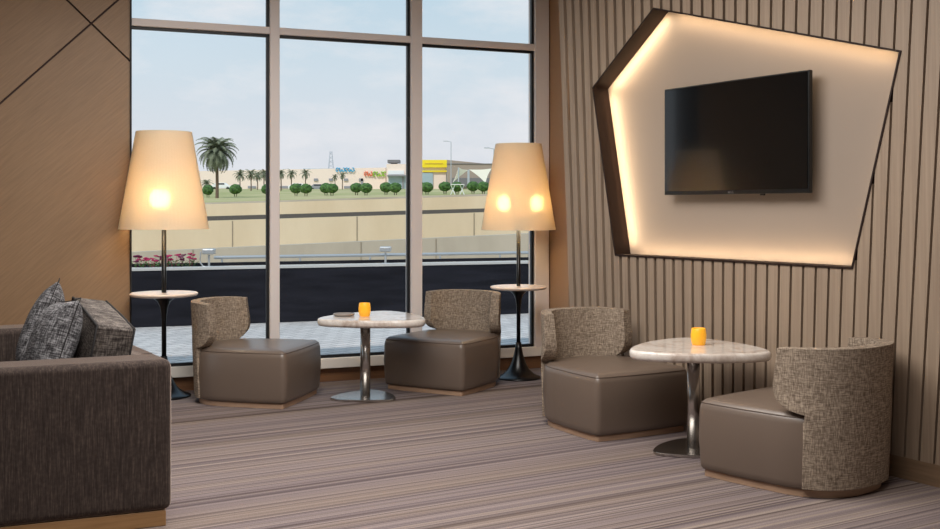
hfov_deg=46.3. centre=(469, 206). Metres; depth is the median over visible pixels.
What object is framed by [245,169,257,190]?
palm tree
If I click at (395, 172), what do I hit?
building
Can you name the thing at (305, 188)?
bush
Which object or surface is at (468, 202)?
wall
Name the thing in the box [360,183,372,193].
bush
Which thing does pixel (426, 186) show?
bush
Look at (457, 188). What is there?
bush
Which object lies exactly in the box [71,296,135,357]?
cushion
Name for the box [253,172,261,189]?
palm tree
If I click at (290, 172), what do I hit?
palm tree
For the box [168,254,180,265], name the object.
flowering plant
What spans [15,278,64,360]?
throw pillow
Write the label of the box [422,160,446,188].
shop
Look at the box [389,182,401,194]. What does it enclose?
bush
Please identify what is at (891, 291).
wall
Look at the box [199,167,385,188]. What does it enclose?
shopping mall
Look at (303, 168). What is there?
plant
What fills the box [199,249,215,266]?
floodlight
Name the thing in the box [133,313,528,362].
sidewalk
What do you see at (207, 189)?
bush
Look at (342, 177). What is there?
palm tree
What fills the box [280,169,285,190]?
palm tree
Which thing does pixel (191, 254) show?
flowering plant
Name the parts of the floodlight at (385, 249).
stem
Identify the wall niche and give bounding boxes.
[592,8,901,268]
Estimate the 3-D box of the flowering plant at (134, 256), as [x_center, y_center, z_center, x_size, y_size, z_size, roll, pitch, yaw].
[-3.954,0.653,13.054,0.216,0.172,0.211,0,0,0]
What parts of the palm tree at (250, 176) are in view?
crown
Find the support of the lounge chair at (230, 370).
on the floor
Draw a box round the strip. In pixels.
[207,208,484,220]
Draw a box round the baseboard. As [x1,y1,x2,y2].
[686,424,939,487]
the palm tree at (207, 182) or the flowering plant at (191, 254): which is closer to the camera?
the flowering plant at (191, 254)
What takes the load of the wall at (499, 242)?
on the ground
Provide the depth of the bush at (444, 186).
47.62 m
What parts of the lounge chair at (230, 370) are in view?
backrest, seat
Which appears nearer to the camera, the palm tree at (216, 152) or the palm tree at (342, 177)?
the palm tree at (216, 152)
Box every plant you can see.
[132,255,143,267]
[136,257,148,267]
[144,255,158,267]
[150,256,161,266]
[159,255,171,266]
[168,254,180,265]
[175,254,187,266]
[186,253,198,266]
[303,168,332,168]
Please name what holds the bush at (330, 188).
on the grass bank
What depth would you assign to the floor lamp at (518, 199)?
8.82 m
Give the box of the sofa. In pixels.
[0,324,170,528]
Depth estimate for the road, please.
13.58 m
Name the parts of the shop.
glass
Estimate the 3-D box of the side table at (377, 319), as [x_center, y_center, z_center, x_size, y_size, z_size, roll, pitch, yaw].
[-0.689,1.100,8.119,0.782,0.600,0.767,0,0,6]
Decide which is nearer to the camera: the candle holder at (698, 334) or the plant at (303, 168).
the candle holder at (698, 334)
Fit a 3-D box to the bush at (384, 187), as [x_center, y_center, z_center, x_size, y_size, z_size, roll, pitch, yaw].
[-3.651,-0.756,47.796,0.544,0.653,0.551,0,0,0]
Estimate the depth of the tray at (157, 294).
8.02 m
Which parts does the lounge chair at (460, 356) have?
seat, backrest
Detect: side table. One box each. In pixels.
[317,311,425,402]
[629,338,770,458]
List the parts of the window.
sill, skirting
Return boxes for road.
[132,257,528,326]
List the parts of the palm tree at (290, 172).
crown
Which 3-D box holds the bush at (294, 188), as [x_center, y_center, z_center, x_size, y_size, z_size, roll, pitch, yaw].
[-7.571,-0.710,47.802,0.552,0.655,0.554,0,0,0]
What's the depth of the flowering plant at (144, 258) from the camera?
13.25 m
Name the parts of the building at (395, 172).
glass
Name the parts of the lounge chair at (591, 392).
backrest, seat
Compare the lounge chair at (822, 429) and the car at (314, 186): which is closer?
the lounge chair at (822, 429)
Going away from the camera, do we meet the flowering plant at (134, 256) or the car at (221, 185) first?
the flowering plant at (134, 256)
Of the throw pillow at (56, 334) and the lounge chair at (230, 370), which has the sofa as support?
the throw pillow at (56, 334)
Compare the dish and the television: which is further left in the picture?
the dish
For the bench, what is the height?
0.442 m
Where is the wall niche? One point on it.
(853, 82)
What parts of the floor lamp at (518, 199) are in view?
lamp shade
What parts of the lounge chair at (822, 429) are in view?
seat, backrest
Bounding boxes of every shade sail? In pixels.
[453,167,467,183]
[468,169,490,182]
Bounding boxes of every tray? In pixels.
[129,290,197,298]
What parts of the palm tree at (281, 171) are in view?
crown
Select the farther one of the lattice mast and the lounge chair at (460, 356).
the lattice mast
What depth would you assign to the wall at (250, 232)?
28.00 m
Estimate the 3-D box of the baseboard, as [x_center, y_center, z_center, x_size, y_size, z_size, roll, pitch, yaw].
[3.765,1.344,3.151,0.044,0.112,11.746,0,0,-31]
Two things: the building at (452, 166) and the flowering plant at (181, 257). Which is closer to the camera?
the flowering plant at (181, 257)
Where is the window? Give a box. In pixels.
[130,0,548,390]
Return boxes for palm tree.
[194,137,237,197]
[201,179,212,186]
[233,169,246,185]
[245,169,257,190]
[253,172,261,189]
[257,169,265,184]
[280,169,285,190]
[287,169,296,184]
[299,169,309,183]
[339,172,345,189]
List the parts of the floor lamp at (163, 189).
lamp shade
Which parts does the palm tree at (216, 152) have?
crown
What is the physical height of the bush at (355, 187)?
0.646 m
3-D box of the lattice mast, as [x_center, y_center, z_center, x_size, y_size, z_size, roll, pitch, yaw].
[-40.942,-10.424,324.000,2.727,12.098,2.727,0,0,0]
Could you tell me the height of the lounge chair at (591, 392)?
0.725 m
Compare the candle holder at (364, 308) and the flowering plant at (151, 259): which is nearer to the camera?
the candle holder at (364, 308)
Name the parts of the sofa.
armrest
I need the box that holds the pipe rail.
[214,251,528,261]
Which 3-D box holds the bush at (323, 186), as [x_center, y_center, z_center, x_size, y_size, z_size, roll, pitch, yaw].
[-6.265,-0.723,47.804,0.569,0.651,0.542,0,0,0]
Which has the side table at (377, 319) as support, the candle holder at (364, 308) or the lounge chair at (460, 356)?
the candle holder at (364, 308)
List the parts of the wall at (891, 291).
panel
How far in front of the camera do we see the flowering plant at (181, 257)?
13.23 m
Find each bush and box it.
[202,185,213,194]
[229,184,241,196]
[261,184,265,193]
[289,183,300,193]
[299,184,311,194]
[320,183,328,193]
[326,183,337,194]
[350,183,361,194]
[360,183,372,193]
[380,182,389,192]
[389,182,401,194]
[422,182,432,192]
[438,181,450,192]
[451,182,462,192]
[466,181,477,191]
[477,181,488,193]
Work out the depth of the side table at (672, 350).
6.22 m
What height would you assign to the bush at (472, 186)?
0.653 m
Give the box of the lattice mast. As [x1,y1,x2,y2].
[328,152,333,167]
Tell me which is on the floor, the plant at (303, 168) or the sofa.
the sofa
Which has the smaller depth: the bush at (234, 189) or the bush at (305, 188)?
the bush at (305, 188)
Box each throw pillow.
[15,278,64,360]
[23,297,82,360]
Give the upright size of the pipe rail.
0.085 m
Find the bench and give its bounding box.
[450,184,464,194]
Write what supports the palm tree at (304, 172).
on the grass bank
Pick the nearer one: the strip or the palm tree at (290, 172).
the strip
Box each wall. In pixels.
[0,0,129,324]
[132,212,528,251]
[132,233,528,263]
[205,196,486,215]
[549,0,567,308]
[559,0,939,464]
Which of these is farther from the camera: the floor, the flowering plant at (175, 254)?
the flowering plant at (175, 254)
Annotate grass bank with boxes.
[203,189,487,202]
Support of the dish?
on the side table at (377, 319)
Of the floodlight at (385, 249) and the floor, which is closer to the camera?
the floor
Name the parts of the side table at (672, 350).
plate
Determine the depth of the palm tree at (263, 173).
69.93 m
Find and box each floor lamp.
[118,130,208,399]
[481,143,555,380]
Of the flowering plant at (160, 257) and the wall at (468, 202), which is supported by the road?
the flowering plant at (160, 257)
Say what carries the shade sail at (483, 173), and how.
on the grass bank
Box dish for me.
[333,312,354,316]
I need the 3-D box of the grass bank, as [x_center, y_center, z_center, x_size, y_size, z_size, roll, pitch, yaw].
[9.000,-2.184,182.250,600.000,4.633,295.500,0,0,0]
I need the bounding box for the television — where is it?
[665,70,812,194]
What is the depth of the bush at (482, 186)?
46.21 m
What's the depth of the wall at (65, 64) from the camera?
8.02 m
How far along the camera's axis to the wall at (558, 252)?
9.47 m
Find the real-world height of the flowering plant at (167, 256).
0.170 m
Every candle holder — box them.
[358,302,370,316]
[691,327,705,345]
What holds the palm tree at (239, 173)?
on the grass bank
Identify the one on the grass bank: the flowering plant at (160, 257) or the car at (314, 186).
the car at (314, 186)
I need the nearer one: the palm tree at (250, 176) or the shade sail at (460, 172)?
the palm tree at (250, 176)
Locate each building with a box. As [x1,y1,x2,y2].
[386,160,422,188]
[446,160,491,188]
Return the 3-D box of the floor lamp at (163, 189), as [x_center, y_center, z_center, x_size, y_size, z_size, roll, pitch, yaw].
[-2.260,0.422,8.122,0.650,1.955,0.650,0,0,0]
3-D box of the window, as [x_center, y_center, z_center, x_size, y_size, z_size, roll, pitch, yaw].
[-0.968,-0.250,8.980,3.496,3.300,0.250,0,0,-23]
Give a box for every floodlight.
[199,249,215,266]
[379,246,391,262]
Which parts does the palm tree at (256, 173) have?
crown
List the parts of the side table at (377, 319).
plate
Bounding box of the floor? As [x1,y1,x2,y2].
[140,368,939,528]
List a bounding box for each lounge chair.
[191,296,320,408]
[384,289,500,395]
[541,307,686,441]
[699,337,893,497]
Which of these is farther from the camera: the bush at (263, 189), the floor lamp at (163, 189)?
the bush at (263, 189)
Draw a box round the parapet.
[205,194,486,203]
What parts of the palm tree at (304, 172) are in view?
crown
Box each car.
[211,183,230,188]
[312,184,321,188]

